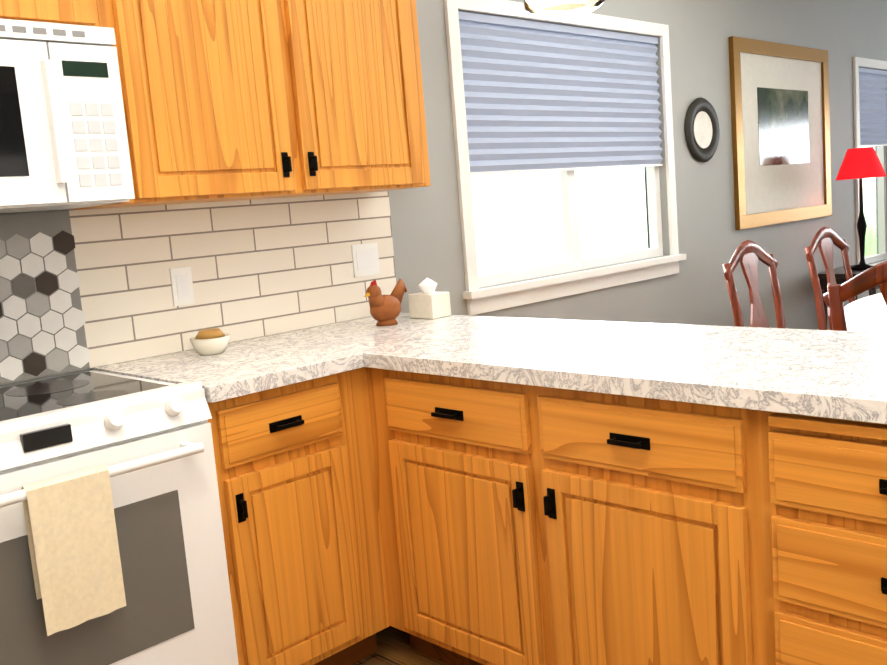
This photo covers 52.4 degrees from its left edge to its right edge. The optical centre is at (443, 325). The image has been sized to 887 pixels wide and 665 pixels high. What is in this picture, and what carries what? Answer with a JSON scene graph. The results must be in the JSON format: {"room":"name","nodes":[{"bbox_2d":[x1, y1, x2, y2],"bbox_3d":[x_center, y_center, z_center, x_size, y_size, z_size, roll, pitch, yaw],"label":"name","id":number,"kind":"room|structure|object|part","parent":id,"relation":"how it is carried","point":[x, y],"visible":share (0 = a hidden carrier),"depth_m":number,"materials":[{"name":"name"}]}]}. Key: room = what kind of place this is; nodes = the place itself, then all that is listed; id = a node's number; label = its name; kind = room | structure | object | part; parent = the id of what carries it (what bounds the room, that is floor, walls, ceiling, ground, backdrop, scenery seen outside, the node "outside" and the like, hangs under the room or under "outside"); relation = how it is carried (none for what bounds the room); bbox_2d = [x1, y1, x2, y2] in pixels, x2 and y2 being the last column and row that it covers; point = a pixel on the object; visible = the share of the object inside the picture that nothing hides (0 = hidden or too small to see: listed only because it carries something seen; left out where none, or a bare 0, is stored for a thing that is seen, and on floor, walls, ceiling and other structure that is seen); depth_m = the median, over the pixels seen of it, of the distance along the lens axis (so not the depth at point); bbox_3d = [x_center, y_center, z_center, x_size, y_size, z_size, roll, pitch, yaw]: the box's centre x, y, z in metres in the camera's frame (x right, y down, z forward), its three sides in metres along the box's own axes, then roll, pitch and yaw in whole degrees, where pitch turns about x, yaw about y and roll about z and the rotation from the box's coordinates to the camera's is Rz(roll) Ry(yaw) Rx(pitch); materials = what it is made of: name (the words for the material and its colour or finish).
{"room":"dining room and kitchen","nodes":[
{"label":"dining room and kitchen","id":0,"kind":"room"},
{"bbox_2d":[352,626,447,664],"bbox_3d":[4.037,0.556,3.680,12.690,0.100,5.840,-12,10,-44],"label":"floor","id":1,"kind":"structure","parent":0,"point":[393,646],"depth_m":2.68,"materials":[{"name":"brown wood"}]},
{"bbox_2d":[0,370,238,664],"bbox_3d":[-0.989,0.642,2.138,0.758,0.930,0.700,-12,10,-44],"label":"range","id":2,"kind":"object","parent":1,"relation":"on","point":[112,548],"visible":1,"depth_m":2.00,"materials":[{"name":"white metal"}]},
{"bbox_2d":[205,369,393,664],"bbox_3d":[-0.570,0.570,2.622,0.515,0.880,0.627,-12,10,-44],"label":"base cabinet","id":3,"kind":"object","parent":1,"relation":"on","point":[300,494],"depth_m":2.38,"materials":[{"name":"brown wood"}]},
{"bbox_2d":[94,341,365,404],"bbox_3d":[-0.614,0.119,2.543,0.474,0.040,0.648,-12,10,-44],"label":"countertop","id":4,"kind":"structure","parent":3,"relation":"on","point":[245,368],"depth_m":2.42,"materials":[{"name":"white stone"}]},
{"bbox_2d":[190,328,229,354],"bbox_3d":[-0.695,0.048,2.693,0.120,0.071,0.118,-12,10,-44],"label":"ceramic bowl","id":5,"kind":"object","parent":4,"relation":"on","point":[212,341],"visible":1,"depth_m":2.66,"materials":[{"name":"white ceramic"}]},
{"bbox_2d":[370,369,886,664],"bbox_3d":[0.630,0.532,2.178,0.589,0.880,1.730,-12,10,-44],"label":"base cabinet","id":6,"kind":"object","parent":1,"relation":"on","point":[458,489],"depth_m":1.96,"materials":[{"name":"brown wood"}]},
{"bbox_2d":[242,313,886,424],"bbox_3d":[0.412,0.066,2.316,0.680,0.040,2.408,-12,10,-44],"label":"countertop","id":7,"kind":"structure","parent":6,"relation":"on","point":[827,375],"depth_m":2.10,"materials":[{"name":"white stone"}]},
{"bbox_2d":[364,279,406,325],"bbox_3d":[-0.191,-0.080,3.044,0.194,0.154,0.078,-12,10,-44],"label":"rooster figurine","id":8,"kind":"object","parent":7,"relation":"on","point":[385,310],"visible":1,"depth_m":3.01,"materials":[{"name":"brown ceramic"}]},
{"bbox_2d":[408,278,450,318],"bbox_3d":[-0.051,-0.098,3.152,0.090,0.139,0.120,-12,10,-44],"label":"tissue box","id":9,"kind":"object","parent":7,"relation":"on","point":[427,302],"visible":1,"depth_m":3.12,"materials":[{"name":"white cardboard"}]},
{"bbox_2d":[722,240,785,328],"bbox_3d":[1.535,0.160,3.804,0.530,1.056,0.530,3,10,44],"label":"dining chair","id":10,"kind":"object","parent":1,"relation":"on","point":[747,254],"visible":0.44,"depth_m":3.91,"materials":[{"name":"brown wood"}]},
{"bbox_2d":[804,226,855,329],"bbox_3d":[2.102,0.042,4.357,0.530,1.056,0.530,-12,10,-44],"label":"dining chair","id":11,"kind":"object","parent":1,"relation":"on","point":[825,239],"visible":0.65,"depth_m":4.44,"materials":[{"name":"brown wood"}]},
{"bbox_2d":[818,147,886,323],"bbox_3d":[2.711,-0.408,5.837,0.600,1.456,0.400,-12,10,-44],"label":"lamp","id":12,"kind":"object","parent":1,"relation":"on","point":[860,163],"depth_m":5.70,"materials":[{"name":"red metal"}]},
{"bbox_3d":[2.742,-0.027,5.887,0.600,0.685,0.400,-12,10,-44],"label":"table lamp","id":13,"kind":"part","parent":12,"relation":"part of","materials":[{"name":"brown wood"}]},
{"bbox_2d":[823,261,886,330],"bbox_3d":[1.533,0.289,2.823,0.530,1.056,0.530,3,10,43],"label":"dining chair","id":14,"kind":"object","parent":1,"relation":"on","point":[835,296],"visible":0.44,"depth_m":2.69,"materials":[{"name":"brown wood"}]},
{"bbox_2d":[844,293,886,332],"bbox_3d":[2.318,0.270,3.619,1.846,0.756,1.289,-12,10,-44],"label":"dining table","id":15,"kind":"object","parent":1,"relation":"on","point":[867,314],"visible":0.35,"depth_m":3.51,"materials":[{"name":"wood"}]},
{"bbox_2d":[0,0,886,387],"bbox_3d":[1.448,-1.172,5.056,11.440,3.370,0.120,-12,10,-44],"label":"wall","id":16,"kind":"structure","parent":0,"point":[426,230],"depth_m":4.93,"materials":[{"name":"grey paint"}]},
{"bbox_2d":[0,0,111,27],"bbox_3d":[-1.135,-0.886,2.192,0.442,0.360,0.337,-12,10,-44],"label":"upper cabinet","id":17,"kind":"object","parent":16,"relation":"attached to","point":[75,12],"depth_m":2.17,"materials":[{"name":"brown wood"}]},
{"bbox_2d":[0,18,134,213],"bbox_3d":[-1.185,-0.470,2.101,0.758,0.420,0.426,-12,10,-44],"label":"microwave","id":18,"kind":"object","parent":17,"relation":"attached to","point":[63,140],"visible":1,"depth_m":2.12,"materials":[{"name":"white plastic"}]},
{"bbox_2d":[72,0,307,209],"bbox_3d":[-0.767,-0.748,2.562,0.550,0.788,0.337,-12,10,-44],"label":"upper cabinet","id":19,"kind":"object","parent":16,"relation":"attached to","point":[228,100],"depth_m":2.47,"materials":[{"name":"brown wood"}]},
{"bbox_2d":[288,0,430,195],"bbox_3d":[-0.375,-0.830,2.945,0.558,0.788,0.337,-12,10,-44],"label":"upper cabinet","id":20,"kind":"object","parent":16,"relation":"attached to","point":[359,73],"depth_m":2.83,"materials":[{"name":"brown wood"}]},
{"bbox_2d":[444,0,685,315],"bbox_3d":[0.607,-0.793,4.189,1.660,1.280,0.140,-12,10,-44],"label":"kitchen window","id":21,"kind":"structure","parent":16,"relation":"in","point":[527,96],"depth_m":4.09,"materials":[{"name":"white paint"}]},
{"bbox_2d":[684,97,719,161],"bbox_3d":[1.416,-1.066,4.924,0.350,0.350,0.026,-12,10,-44],"label":"mirror","id":22,"kind":"object","parent":16,"relation":"attached to","point":[702,130],"visible":1,"depth_m":4.91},
{"bbox_2d":[728,36,831,229],"bbox_3d":[2.126,-1.189,5.617,1.300,1.090,0.028,-12,10,-44],"label":"wall picture","id":23,"kind":"object","parent":16,"relation":"attached to","point":[780,115],"visible":1,"depth_m":5.56,"materials":[{"name":"gold metal"}]},
{"bbox_2d":[853,57,886,263],"bbox_3d":[3.204,-1.159,6.734,0.820,1.590,0.140,-12,10,-44],"label":"window","id":24,"kind":"structure","parent":16,"relation":"in","point":[870,104],"depth_m":6.68,"materials":[{"name":"white paint"}]},
{"bbox_3d":[1.476,-1.451,1.046,6.020,0.080,5.840,-12,10,-44],"label":"ceiling","id":25,"kind":"structure","parent":0,"visible":0},
{"bbox_2d":[523,0,604,17],"bbox_3d":[0.277,-1.120,2.214,0.206,0.686,0.206,-12,10,-44],"label":"pendant light","id":26,"kind":"object","parent":25,"relation":"hanging from","point":[553,8],"visible":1,"depth_m":2.22,"materials":[{"name":"white glass"}]},
{"bbox_3d":[-0.511,0.230,-0.829,0.120,2.440,5.840,-12,10,-44],"label":"wall","id":27,"kind":"structure","parent":0,"visible":0},
{"bbox_2d":[0,191,395,384],"bbox_3d":[-1.306,-0.043,2.300,3.160,0.451,0.014,-12,10,-44],"label":"tile backsplash","id":28,"kind":"structure","parent":27,"relation":"attached to","point":[85,289],"depth_m":2.75,"materials":[{"name":"tile"}]},
{"label":"outside","id":29,"kind":"structure","parent":0,"visible":0},
{"bbox_2d":[471,167,647,275],"bbox_3d":[-0.019,-0.934,4.800,3.900,3.200,0.001,-12,10,-44],"label":"window panes","id":30,"kind":"structure","parent":29,"point":[518,220],"depth_m":5.46,"materials":[{"name":"white"}]},
{"bbox_2d":[860,147,876,256],"bbox_3d":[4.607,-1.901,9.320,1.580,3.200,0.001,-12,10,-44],"label":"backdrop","id":31,"kind":"structure","parent":29,"point":[869,196],"depth_m":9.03,"materials":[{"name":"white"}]}
]}

